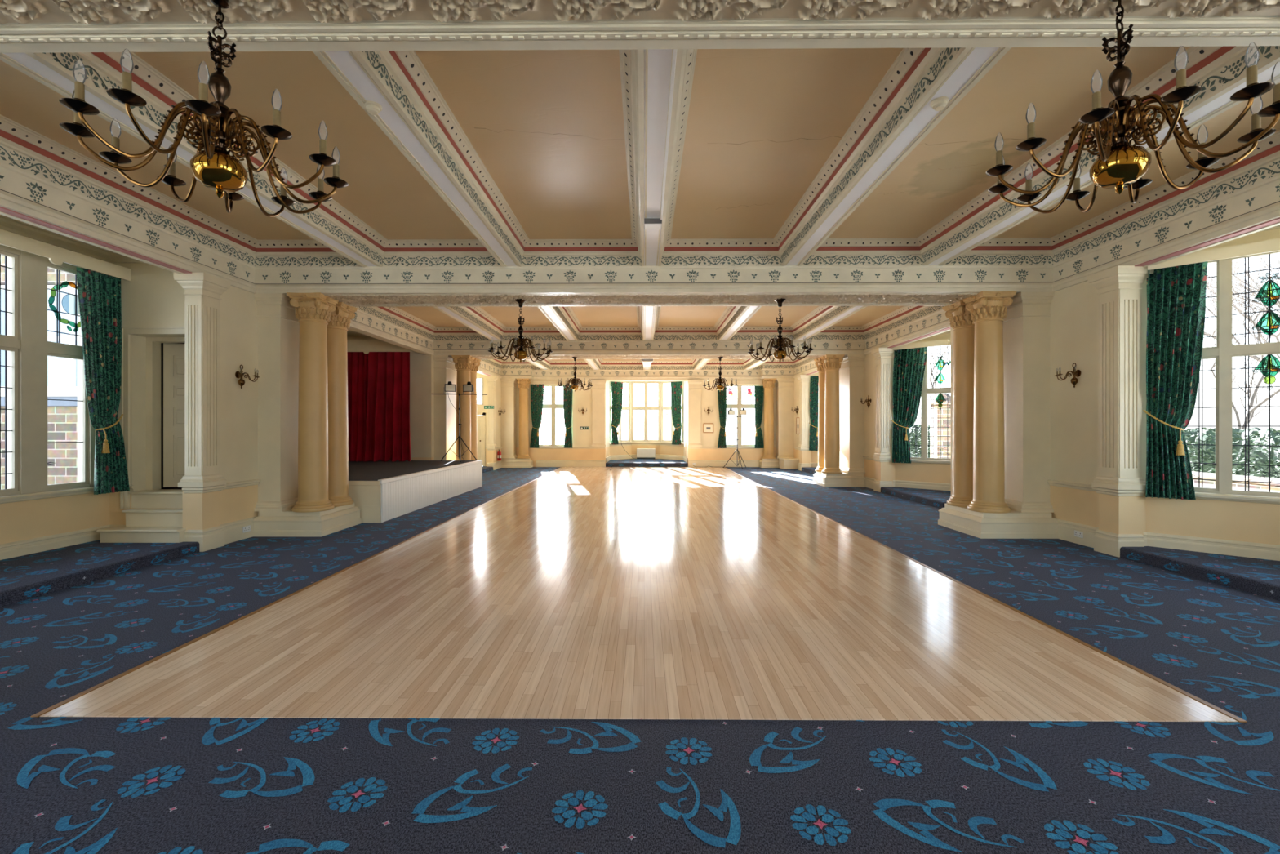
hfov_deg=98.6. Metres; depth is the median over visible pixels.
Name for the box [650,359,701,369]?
trim
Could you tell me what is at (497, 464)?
baseboard
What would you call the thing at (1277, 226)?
trim
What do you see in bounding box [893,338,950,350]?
pelmet
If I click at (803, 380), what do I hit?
pilaster
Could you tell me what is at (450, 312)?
beam
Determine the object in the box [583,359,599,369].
trim
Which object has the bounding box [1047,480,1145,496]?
trim
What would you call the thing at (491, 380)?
pilaster
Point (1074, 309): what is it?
wall
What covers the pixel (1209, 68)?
trim
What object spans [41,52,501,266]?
trim
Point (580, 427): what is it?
exit sign
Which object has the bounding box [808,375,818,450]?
curtain
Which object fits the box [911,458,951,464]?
trim
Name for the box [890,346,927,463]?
curtain
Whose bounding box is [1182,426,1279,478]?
hedge
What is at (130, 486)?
window sill
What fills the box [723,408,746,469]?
stand
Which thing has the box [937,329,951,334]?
trim
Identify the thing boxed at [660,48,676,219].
cable trunking
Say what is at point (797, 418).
framed picture
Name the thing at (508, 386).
pilaster
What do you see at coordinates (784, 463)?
plinth
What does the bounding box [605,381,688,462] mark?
wall
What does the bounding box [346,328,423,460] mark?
wall
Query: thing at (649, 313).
beam
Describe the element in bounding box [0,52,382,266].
trim
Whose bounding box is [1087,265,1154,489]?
pilaster
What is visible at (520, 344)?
chandelier
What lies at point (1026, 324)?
pilaster
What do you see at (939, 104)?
smoke detector
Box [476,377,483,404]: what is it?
window
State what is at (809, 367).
trim
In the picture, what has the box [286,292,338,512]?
column
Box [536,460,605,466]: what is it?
baseboard
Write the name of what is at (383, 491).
stage
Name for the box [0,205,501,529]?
wall
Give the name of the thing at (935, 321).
trim
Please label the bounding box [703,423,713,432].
framed picture
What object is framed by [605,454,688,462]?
baseboard
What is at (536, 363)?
trim
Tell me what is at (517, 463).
plinth
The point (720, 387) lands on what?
chandelier
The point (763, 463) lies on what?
plinth
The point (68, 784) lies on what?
floor
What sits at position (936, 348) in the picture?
bare tree
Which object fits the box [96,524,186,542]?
wooden step
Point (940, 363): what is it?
window
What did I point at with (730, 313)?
trim
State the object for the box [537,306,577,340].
beam
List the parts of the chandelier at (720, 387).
stem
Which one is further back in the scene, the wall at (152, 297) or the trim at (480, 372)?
the trim at (480, 372)
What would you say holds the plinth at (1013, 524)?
on the floor
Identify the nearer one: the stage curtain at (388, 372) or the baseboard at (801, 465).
the stage curtain at (388, 372)
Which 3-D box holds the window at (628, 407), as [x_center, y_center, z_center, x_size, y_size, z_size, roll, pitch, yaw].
[-0.917,-0.765,25.102,1.309,2.830,0.140,0,0,-43]
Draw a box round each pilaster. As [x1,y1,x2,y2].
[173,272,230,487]
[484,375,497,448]
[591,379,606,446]
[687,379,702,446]
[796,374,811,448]
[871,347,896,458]
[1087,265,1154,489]
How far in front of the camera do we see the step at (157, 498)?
7.40 m
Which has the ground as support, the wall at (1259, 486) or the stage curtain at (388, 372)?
the wall at (1259, 486)
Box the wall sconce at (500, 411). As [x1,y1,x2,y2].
[497,407,505,416]
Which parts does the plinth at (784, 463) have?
lid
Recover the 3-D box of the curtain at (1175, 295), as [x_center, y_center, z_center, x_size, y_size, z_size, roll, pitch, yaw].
[6.422,-0.575,6.611,0.566,2.851,0.180,0,0,43]
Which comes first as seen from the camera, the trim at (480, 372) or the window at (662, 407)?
the trim at (480, 372)
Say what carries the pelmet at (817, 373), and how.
attached to the wall at (814, 453)
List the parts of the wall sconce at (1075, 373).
arm, stem, wall plate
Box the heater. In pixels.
[636,448,655,458]
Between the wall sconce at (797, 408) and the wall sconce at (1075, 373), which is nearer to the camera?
the wall sconce at (1075, 373)
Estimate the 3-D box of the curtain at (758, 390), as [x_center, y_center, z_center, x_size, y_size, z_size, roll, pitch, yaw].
[4.869,-0.450,22.462,0.383,2.541,0.155,0,0,-7]
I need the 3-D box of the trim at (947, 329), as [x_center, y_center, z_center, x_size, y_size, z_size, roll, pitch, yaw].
[6.207,-2.000,12.281,0.160,0.040,2.940,0,0,0]
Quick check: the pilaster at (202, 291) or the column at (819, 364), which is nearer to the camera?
the pilaster at (202, 291)
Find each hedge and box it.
[909,424,929,457]
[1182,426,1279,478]
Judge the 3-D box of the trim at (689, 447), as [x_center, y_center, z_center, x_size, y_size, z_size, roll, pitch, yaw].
[3.454,0.806,22.550,2.950,0.083,0.046,0,0,0]
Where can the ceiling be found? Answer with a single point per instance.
(547, 126)
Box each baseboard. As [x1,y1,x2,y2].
[0,515,257,559]
[487,460,501,470]
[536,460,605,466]
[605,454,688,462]
[688,460,759,466]
[798,462,817,471]
[864,476,951,492]
[1053,517,1279,560]
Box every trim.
[0,0,1279,24]
[0,15,1279,48]
[0,40,1279,293]
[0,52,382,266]
[0,114,360,266]
[0,206,191,274]
[0,214,145,262]
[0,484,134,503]
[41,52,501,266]
[182,479,260,493]
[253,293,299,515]
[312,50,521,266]
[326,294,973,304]
[350,305,950,355]
[355,306,490,340]
[361,48,641,266]
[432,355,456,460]
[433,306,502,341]
[448,355,844,359]
[450,306,566,340]
[450,355,823,358]
[476,371,490,375]
[478,358,817,379]
[480,359,542,369]
[487,447,502,450]
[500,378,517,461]
[525,359,550,369]
[534,359,592,369]
[536,446,605,448]
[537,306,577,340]
[553,306,642,340]
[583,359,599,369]
[592,359,643,369]
[610,441,682,444]
[637,48,683,266]
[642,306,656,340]
[643,362,650,369]
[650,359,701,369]
[653,306,745,340]
[661,47,961,265]
[688,446,759,448]
[693,359,710,369]
[701,359,758,369]
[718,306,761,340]
[728,306,849,340]
[743,359,769,369]
[751,359,813,369]
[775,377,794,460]
[781,47,1011,266]
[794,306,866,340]
[794,447,808,450]
[801,45,1279,265]
[807,306,944,339]
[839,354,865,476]
[862,456,892,462]
[887,326,951,348]
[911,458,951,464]
[921,52,1279,266]
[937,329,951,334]
[943,130,1279,265]
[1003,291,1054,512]
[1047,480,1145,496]
[1134,217,1279,266]
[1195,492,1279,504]
[1258,224,1279,231]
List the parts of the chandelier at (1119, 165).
bulb, bulb, bulb, arm, arm, arm, arm, arm, bulb, arm, chain, stem, arm, arm, arm, bulb, arm, arm, bulb, arm, bulb, bulb, bulb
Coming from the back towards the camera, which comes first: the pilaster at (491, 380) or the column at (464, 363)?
the pilaster at (491, 380)
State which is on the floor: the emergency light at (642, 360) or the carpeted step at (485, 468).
the carpeted step at (485, 468)
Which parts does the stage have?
panel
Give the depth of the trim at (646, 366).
21.33 m
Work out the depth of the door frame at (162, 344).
8.27 m
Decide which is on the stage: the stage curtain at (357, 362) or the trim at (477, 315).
the stage curtain at (357, 362)
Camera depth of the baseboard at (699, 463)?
22.54 m
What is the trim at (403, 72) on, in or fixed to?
attached to the ceiling
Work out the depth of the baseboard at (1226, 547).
6.78 m
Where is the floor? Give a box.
[0,466,1279,853]
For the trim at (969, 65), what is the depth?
4.54 m
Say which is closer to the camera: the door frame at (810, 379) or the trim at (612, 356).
the trim at (612, 356)
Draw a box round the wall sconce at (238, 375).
[235,364,259,388]
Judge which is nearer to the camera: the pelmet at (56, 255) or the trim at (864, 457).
the pelmet at (56, 255)
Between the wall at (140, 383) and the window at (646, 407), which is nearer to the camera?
the wall at (140, 383)
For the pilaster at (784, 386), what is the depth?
22.16 m
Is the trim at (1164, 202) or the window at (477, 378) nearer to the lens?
the trim at (1164, 202)
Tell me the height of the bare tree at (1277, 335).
10.395 m
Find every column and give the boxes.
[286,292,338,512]
[327,302,357,506]
[451,355,475,460]
[470,357,480,460]
[516,378,530,458]
[761,377,776,458]
[813,357,825,471]
[820,354,844,473]
[942,300,974,506]
[962,290,1016,513]
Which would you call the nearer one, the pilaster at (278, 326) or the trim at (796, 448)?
the pilaster at (278, 326)
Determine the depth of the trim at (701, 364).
20.76 m
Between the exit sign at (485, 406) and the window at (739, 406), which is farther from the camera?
the window at (739, 406)
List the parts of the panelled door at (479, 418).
door panel, door panel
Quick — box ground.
[539,436,755,444]
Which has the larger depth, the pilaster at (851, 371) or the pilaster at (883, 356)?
the pilaster at (851, 371)
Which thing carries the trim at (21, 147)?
attached to the wall at (238, 307)
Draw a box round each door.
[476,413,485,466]
[476,415,482,460]
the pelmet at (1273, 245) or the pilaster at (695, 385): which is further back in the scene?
the pilaster at (695, 385)
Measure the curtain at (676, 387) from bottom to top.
2.821 m
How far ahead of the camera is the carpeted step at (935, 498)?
12.28 m
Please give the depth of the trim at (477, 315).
14.93 m
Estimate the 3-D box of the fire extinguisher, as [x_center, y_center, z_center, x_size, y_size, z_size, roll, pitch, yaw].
[-5.543,1.054,21.653,0.158,0.452,0.181,0,0,22]
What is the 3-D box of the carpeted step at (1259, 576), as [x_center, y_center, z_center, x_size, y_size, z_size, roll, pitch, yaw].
[6.617,1.534,5.398,1.372,0.133,2.960,0,0,0]
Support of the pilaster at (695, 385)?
attached to the wall at (580, 437)
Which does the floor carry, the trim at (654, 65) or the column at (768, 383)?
the column at (768, 383)
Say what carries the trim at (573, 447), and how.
attached to the wall at (580, 437)
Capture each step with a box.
[0,539,199,607]
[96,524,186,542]
[122,508,182,526]
[127,488,182,508]
[482,466,493,472]
[605,458,688,466]
[801,466,816,474]
[880,486,951,508]
[1120,546,1279,600]
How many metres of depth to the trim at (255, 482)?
7.41 m
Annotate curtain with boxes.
[75,266,129,494]
[346,351,371,461]
[364,351,410,462]
[529,383,544,448]
[563,385,573,448]
[611,381,622,444]
[671,381,682,444]
[717,386,726,448]
[754,386,764,448]
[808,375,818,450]
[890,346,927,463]
[1142,261,1207,500]
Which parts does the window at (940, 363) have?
stained glass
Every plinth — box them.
[252,502,361,536]
[501,457,533,467]
[759,457,778,467]
[778,457,799,469]
[813,471,865,487]
[937,503,1058,538]
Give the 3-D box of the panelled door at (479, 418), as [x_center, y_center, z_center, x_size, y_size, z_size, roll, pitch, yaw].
[-6.533,0.480,21.147,0.960,1.920,0.090,0,0,0]
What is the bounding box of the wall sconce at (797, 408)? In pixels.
[791,405,798,414]
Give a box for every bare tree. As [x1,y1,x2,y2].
[928,345,951,398]
[1200,271,1279,429]
[1204,253,1279,373]
[1205,253,1279,359]
[1205,263,1215,306]
[1206,253,1279,315]
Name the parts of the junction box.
casing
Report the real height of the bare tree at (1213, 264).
8.662 m
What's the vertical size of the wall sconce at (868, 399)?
0.350 m
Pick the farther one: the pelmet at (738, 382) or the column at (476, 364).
the pelmet at (738, 382)
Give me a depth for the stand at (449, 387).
14.61 m
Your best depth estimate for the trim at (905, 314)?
14.03 m
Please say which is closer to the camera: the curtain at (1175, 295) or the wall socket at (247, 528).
the curtain at (1175, 295)
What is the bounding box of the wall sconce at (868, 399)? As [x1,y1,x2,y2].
[859,395,871,406]
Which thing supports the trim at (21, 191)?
attached to the wall at (238, 307)
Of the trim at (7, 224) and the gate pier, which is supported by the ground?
the gate pier
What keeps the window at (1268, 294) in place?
in the wall at (1246, 522)
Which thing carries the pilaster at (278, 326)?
attached to the wall at (238, 307)
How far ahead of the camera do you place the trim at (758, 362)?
20.78 m
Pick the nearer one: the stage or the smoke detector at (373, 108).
the smoke detector at (373, 108)
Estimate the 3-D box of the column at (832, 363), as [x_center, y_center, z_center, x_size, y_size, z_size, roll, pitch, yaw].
[5.300,-0.380,15.178,0.558,3.240,0.558,0,0,5]
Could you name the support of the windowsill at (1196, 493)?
attached to the wall at (1246, 522)
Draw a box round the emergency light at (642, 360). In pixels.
[641,359,653,362]
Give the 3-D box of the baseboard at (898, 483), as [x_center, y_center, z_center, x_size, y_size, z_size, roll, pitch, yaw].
[6.673,1.450,12.958,1.399,0.300,4.180,0,0,0]
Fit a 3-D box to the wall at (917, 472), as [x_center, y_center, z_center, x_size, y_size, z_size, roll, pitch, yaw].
[6.883,-0.425,12.296,1.530,4.050,3.500,0,0,0]
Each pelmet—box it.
[0,228,130,280]
[346,339,414,353]
[533,380,570,384]
[717,380,762,384]
[808,372,818,376]
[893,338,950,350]
[1147,238,1279,270]
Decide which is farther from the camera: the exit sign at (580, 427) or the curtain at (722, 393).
the exit sign at (580, 427)
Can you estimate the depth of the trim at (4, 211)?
5.78 m
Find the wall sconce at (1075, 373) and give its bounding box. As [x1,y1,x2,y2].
[1054,362,1080,387]
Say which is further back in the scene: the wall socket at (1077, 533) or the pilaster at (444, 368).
the pilaster at (444, 368)
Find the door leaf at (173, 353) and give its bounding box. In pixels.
[163,342,184,487]
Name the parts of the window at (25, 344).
stained glass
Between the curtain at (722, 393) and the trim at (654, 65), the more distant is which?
the curtain at (722, 393)
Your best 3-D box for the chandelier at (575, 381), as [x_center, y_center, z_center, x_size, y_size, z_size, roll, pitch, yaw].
[-1.827,-1.534,15.485,1.014,0.936,1.014,0,0,-11]
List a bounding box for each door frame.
[160,342,184,489]
[808,378,811,462]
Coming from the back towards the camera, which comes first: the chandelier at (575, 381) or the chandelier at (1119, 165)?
the chandelier at (575, 381)
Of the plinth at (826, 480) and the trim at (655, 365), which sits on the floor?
the plinth at (826, 480)
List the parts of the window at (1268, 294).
stained glass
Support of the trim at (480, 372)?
attached to the wall at (238, 307)
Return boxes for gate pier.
[928,392,951,458]
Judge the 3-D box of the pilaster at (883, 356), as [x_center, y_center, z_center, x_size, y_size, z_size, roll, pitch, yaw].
[6.158,-0.618,13.899,0.445,2.765,0.466,0,0,0]
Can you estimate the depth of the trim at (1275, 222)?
5.88 m
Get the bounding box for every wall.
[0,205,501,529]
[0,244,184,544]
[120,326,184,508]
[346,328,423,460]
[476,372,487,466]
[515,379,776,466]
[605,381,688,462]
[793,217,1279,535]
[811,450,817,462]
[894,333,951,483]
[1146,227,1279,545]
[1191,471,1279,492]
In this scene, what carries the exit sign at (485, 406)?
attached to the pilaster at (491, 380)
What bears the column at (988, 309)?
on the floor
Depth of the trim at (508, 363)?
22.19 m
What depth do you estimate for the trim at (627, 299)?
8.50 m
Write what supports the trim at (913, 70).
attached to the ceiling
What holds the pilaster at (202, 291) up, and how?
attached to the wall at (238, 307)
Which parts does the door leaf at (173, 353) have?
door panel, door panel, door panel, door panel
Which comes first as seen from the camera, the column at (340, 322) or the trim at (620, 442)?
the column at (340, 322)
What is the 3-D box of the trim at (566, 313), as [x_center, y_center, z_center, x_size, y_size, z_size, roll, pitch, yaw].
[-0.835,-2.570,12.032,1.883,0.368,6.143,0,0,0]
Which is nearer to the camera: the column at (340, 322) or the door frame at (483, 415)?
the column at (340, 322)
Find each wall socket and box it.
[242,524,250,533]
[1074,529,1083,537]
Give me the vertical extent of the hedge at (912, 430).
2.099 m
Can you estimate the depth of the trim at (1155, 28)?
2.78 m
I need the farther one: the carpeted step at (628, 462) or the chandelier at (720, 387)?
the carpeted step at (628, 462)
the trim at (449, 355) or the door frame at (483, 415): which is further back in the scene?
the door frame at (483, 415)
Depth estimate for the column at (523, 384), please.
22.27 m
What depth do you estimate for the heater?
25.30 m
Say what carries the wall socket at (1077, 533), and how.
attached to the wall at (1074, 309)
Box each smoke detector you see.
[364,100,382,115]
[929,96,949,111]
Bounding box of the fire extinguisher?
[497,448,501,460]
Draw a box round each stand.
[431,381,487,462]
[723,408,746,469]
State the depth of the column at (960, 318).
8.71 m
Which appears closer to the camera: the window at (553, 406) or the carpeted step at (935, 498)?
the carpeted step at (935, 498)
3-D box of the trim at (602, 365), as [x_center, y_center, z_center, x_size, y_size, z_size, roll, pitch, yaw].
[-0.777,-2.570,19.257,1.883,0.368,6.792,0,0,0]
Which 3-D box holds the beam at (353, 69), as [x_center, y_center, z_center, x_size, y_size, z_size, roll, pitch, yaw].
[-1.916,-2.579,5.525,0.286,0.386,5.280,0,0,0]
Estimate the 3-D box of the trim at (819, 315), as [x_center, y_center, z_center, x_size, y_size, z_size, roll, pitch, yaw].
[3.290,-2.570,11.999,1.894,0.368,6.143,0,0,0]
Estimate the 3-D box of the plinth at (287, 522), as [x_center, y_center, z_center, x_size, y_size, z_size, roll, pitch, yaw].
[-5.207,1.420,8.671,1.050,0.360,1.140,0,0,0]
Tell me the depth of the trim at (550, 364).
22.57 m
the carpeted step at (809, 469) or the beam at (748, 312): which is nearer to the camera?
the beam at (748, 312)
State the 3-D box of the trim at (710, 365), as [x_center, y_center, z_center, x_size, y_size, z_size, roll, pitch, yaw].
[3.347,-2.570,19.224,1.894,0.368,6.792,0,0,0]
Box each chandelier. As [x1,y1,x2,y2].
[58,0,348,217]
[487,298,553,362]
[556,356,592,391]
[702,356,737,391]
[747,297,813,362]
[985,0,1279,213]
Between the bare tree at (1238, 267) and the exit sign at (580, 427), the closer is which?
the bare tree at (1238, 267)
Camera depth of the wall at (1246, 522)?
6.43 m
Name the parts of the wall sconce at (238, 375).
wall plate, stem, arm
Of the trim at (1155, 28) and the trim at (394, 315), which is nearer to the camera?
the trim at (1155, 28)
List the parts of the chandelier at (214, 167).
bulb, bulb, bulb, arm, arm, arm, arm, bulb, arm, bulb, arm, chain, stem, arm, arm, arm, bulb, arm, arm, arm, bulb, bulb, bulb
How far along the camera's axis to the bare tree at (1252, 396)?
16.19 m
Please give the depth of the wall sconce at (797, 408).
21.49 m
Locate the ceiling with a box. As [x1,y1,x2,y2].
[0,46,1279,360]
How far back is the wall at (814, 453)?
20.59 m
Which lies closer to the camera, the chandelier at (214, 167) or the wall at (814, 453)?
the chandelier at (214, 167)
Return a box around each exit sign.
[484,405,493,408]
[579,426,589,429]
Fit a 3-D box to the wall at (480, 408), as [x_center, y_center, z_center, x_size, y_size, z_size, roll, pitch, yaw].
[-6.696,-0.425,19.504,2.100,4.050,3.900,0,0,0]
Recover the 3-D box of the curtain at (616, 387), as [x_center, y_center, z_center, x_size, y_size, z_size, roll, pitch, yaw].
[-0.999,-0.675,24.763,0.740,2.811,0.168,0,0,-40]
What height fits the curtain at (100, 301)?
2.841 m
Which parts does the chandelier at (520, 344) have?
arm, arm, arm, arm, arm, stem, arm, arm, arm, arm, arm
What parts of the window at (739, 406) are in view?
stained glass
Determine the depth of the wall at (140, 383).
7.53 m
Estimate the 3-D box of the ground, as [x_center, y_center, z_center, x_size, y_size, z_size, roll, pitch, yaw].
[0.317,2.000,39.999,120.000,0.200,160.000,0,0,0]
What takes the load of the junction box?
attached to the trim at (654, 65)
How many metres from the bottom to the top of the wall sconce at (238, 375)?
0.350 m
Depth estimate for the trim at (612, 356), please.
15.43 m
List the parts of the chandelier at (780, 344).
arm, arm, arm, arm, arm, stem, arm, arm, arm, arm, arm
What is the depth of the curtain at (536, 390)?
22.57 m
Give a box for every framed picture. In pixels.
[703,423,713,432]
[795,417,799,434]
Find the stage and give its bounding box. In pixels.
[348,459,482,523]
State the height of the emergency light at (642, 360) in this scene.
0.126 m
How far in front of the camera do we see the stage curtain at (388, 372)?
14.55 m
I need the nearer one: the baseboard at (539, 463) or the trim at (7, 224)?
the trim at (7, 224)
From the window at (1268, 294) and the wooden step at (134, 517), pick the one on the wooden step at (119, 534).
the wooden step at (134, 517)
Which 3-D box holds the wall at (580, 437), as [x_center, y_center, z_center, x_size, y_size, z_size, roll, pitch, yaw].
[0.280,-0.700,22.748,12.200,4.600,0.300,0,0,0]
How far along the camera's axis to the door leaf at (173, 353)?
7.80 m
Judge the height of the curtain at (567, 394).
2.570 m
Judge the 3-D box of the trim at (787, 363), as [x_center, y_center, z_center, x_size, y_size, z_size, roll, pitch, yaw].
[5.344,-2.570,19.207,1.773,0.368,6.794,0,0,0]
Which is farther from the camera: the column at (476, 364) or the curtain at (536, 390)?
the curtain at (536, 390)
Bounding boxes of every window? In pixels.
[0,244,94,501]
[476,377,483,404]
[538,384,572,448]
[609,381,631,442]
[631,381,660,441]
[660,381,683,442]
[722,384,759,448]
[892,342,951,479]
[1142,250,1279,531]
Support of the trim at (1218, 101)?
attached to the ceiling
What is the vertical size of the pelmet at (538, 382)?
0.180 m
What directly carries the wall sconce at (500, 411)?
attached to the wall at (238, 307)
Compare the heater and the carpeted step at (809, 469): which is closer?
the carpeted step at (809, 469)
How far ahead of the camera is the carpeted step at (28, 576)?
6.00 m
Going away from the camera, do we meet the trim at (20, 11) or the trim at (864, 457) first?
the trim at (20, 11)
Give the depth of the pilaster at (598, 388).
22.54 m
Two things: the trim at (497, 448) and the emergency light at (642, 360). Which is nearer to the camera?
the emergency light at (642, 360)
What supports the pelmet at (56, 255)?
attached to the wall at (152, 297)
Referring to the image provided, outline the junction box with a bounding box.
[644,217,662,229]
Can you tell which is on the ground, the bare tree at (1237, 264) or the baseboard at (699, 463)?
the bare tree at (1237, 264)
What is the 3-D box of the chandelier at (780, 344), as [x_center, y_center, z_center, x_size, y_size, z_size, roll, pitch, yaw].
[2.178,-1.534,8.558,1.014,0.936,1.014,0,0,-7]
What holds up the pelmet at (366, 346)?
attached to the wall at (416, 359)
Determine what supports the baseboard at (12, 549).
attached to the wall at (152, 297)
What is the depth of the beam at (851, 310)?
12.39 m

